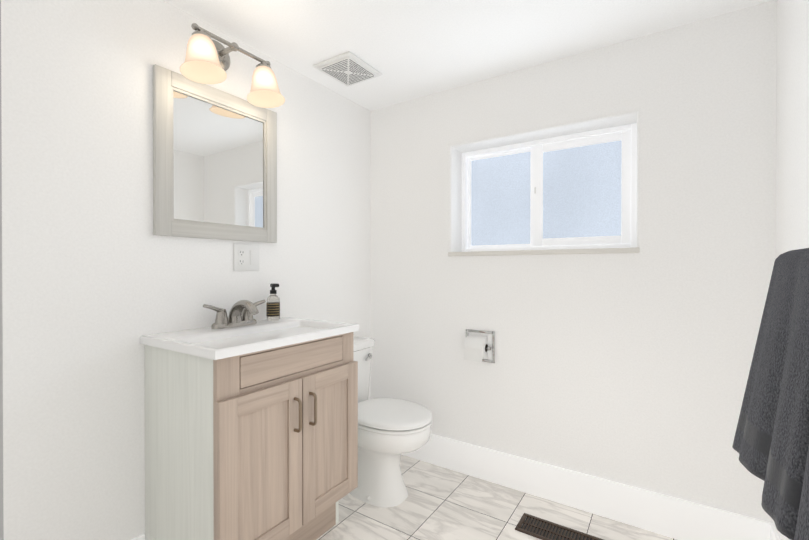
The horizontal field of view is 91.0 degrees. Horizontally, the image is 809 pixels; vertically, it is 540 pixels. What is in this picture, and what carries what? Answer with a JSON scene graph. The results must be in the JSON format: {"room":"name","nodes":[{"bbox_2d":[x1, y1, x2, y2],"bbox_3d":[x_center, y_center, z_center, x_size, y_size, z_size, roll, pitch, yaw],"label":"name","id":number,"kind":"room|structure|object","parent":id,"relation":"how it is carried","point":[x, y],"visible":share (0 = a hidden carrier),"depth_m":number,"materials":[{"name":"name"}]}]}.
{"room":"bathroom","nodes":[
{"label":"bathroom","id":0,"kind":"room"},
{"bbox_2d":[1,0,370,539],"bbox_3d":[-1.115,0.055,1.240,0.120,2.100,3.706,0,0,33],"label":"wall","id":1,"kind":"structure","parent":0,"point":[99,278],"depth_m":1.33,"materials":[{"name":"paint"}]},
{"bbox_2d":[132,534,144,539],"bbox_3d":[-1.086,1.022,1.167,0.014,0.166,0.588,0,0,33],"label":"baseboard","id":2,"kind":"structure","parent":1,"relation":"attached to","point":[141,537],"depth_m":1.40,"materials":[{"name":"white paint"}]},
{"bbox_2d":[153,64,276,242],"bbox_3d":[-0.755,-0.433,1.655,0.020,0.613,0.535,0,0,33],"label":"framed mirror","id":3,"kind":"object","parent":1,"relation":"attached to","point":[214,163],"visible":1,"depth_m":1.61,"materials":[{"name":"silver glass"}]},
{"bbox_2d":[180,23,284,107],"bbox_3d":[-0.685,-0.825,1.578,0.222,0.232,0.424,0,0,33],"label":"sconce","id":4,"kind":"object","parent":1,"relation":"attached to","point":[207,59],"visible":1,"depth_m":1.51,"materials":[{"name":"white glass"}]},
{"bbox_2d":[234,243,258,270],"bbox_3d":[-0.697,-0.056,1.759,0.008,0.120,0.128,0,0,33],"label":"outlet","id":5,"kind":"object","parent":1,"relation":"attached to","point":[246,257],"visible":1,"depth_m":1.75,"materials":[{"name":"white plastic"}]},
{"bbox_2d":[164,0,772,110],"bbox_3d":[-0.273,-1.042,0.683,2.134,0.100,3.706,0,0,33],"label":"ceiling","id":6,"kind":"structure","parent":0,"point":[411,49],"depth_m":1.66,"materials":[{"name":"paint"}]},
{"bbox_2d":[313,51,381,86],"bbox_3d":[-0.280,-0.990,1.977,0.236,0.016,0.256,0,0,33],"label":"ceiling vent","id":7,"kind":"object","parent":6,"relation":"in","point":[348,68],"visible":1,"depth_m":1.95,"materials":[{"name":"white plastic"}]},
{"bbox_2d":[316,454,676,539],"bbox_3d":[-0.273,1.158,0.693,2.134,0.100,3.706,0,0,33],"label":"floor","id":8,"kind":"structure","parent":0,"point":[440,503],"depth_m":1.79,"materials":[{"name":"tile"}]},
{"bbox_2d":[140,300,358,539],"bbox_3d":[-0.548,0.612,1.537,0.499,0.984,0.646,0,0,33],"label":"bathroom vanity","id":9,"kind":"object","parent":8,"relation":"on","point":[251,428],"visible":1,"depth_m":1.34,"materials":[{"name":"brown wood"}]},
{"bbox_2d":[266,283,279,320],"bbox_3d":[-0.599,0.145,1.813,0.060,0.166,0.059,0,0,33],"label":"soap bottle","id":10,"kind":"object","parent":9,"relation":"on","point":[273,307],"visible":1,"depth_m":1.79,"materials":[{"name":"white"}]},
{"bbox_2d":[349,336,431,507],"bbox_3d":[-0.159,0.742,1.994,0.634,0.718,0.384,0,0,33],"label":"toilet","id":11,"kind":"object","parent":8,"relation":"on","point":[391,431],"visible":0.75,"depth_m":1.88,"materials":[{"name":"white ceramic"}]},
{"bbox_2d":[515,513,603,539],"bbox_3d":[0.662,1.100,1.637,0.380,0.006,0.134,0,0,33],"label":"floor vent","id":12,"kind":"object","parent":8,"relation":"in","point":[539,528],"visible":1,"depth_m":1.67,"materials":[{"name":"brown metal"}]},
{"bbox_2d":[371,0,776,522],"bbox_3d":[0.660,0.051,2.113,2.134,2.100,0.300,0,0,33],"label":"wall","id":13,"kind":"structure","parent":0,"point":[631,369],"depth_m":1.76,"materials":[{"name":"paint"}]},
{"bbox_2d":[464,329,494,362],"bbox_3d":[0.392,0.401,2.091,0.164,0.164,0.126,0,0,33],"label":"paper holder","id":14,"kind":"object","parent":13,"relation":"attached to","point":[477,348],"visible":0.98,"depth_m":2.06,"materials":[{"name":"silver metal"}]},
{"bbox_2d":[448,247,639,255],"bbox_3d":[0.660,-0.087,2.006,0.912,0.024,0.147,0,0,33],"label":"window sill","id":15,"kind":"structure","parent":13,"relation":"attached to","point":[563,251],"depth_m":1.90,"materials":[{"name":"white wood"}]},
{"bbox_2d":[462,123,636,251],"bbox_3d":[0.720,-0.388,2.095,0.880,0.578,0.072,0,0,33],"label":"sliding window","id":16,"kind":"structure","parent":13,"relation":"in","point":[575,191],"depth_m":2.04,"materials":[{"name":"white plastic"}]},
{"bbox_2d":[402,434,774,539],"bbox_3d":[0.575,1.018,1.986,1.894,0.166,0.014,0,0,33],"label":"baseboard","id":17,"kind":"structure","parent":13,"relation":"attached to","point":[669,516],"depth_m":1.79,"materials":[{"name":"white paint"}]},
{"bbox_2d":[774,0,808,539],"bbox_3d":[0.570,0.060,0.136,0.120,2.100,3.706,0,0,33],"label":"wall","id":18,"kind":"structure","parent":0,"point":[792,143],"depth_m":1.28,"materials":[{"name":"paint"}]},
{"bbox_2d":[732,248,808,539],"bbox_3d":[0.621,0.278,0.549,0.242,0.662,1.098,0,0,33],"label":"towel","id":19,"kind":"object","parent":18,"relation":"attached to","point":[770,446],"visible":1,"depth_m":0.73,"materials":[{"name":"grey fabric"}]},
{"bbox_2d":[770,525,780,539],"bbox_3d":[0.841,1.025,0.678,0.014,0.166,1.882,0,0,33],"label":"baseboard","id":20,"kind":"structure","parent":18,"relation":"attached to","point":[774,534],"depth_m":1.43,"materials":[{"name":"white paint"}]},
{"bbox_3d":[-0.815,0.058,0.567,1.120,2.100,0.110,0,0,33],"label":"wall","id":21,"kind":"structure","parent":0,"visible":0},
{"bbox_2d":[0,0,3,539],"bbox_3d":[-0.343,0.095,0.254,0.012,2.030,0.122,0,0,33],"label":"door frame","id":22,"kind":"structure","parent":21,"relation":"attached to","point":[1,436],"depth_m":0.30,"materials":[{"name":"paint"}]}
]}

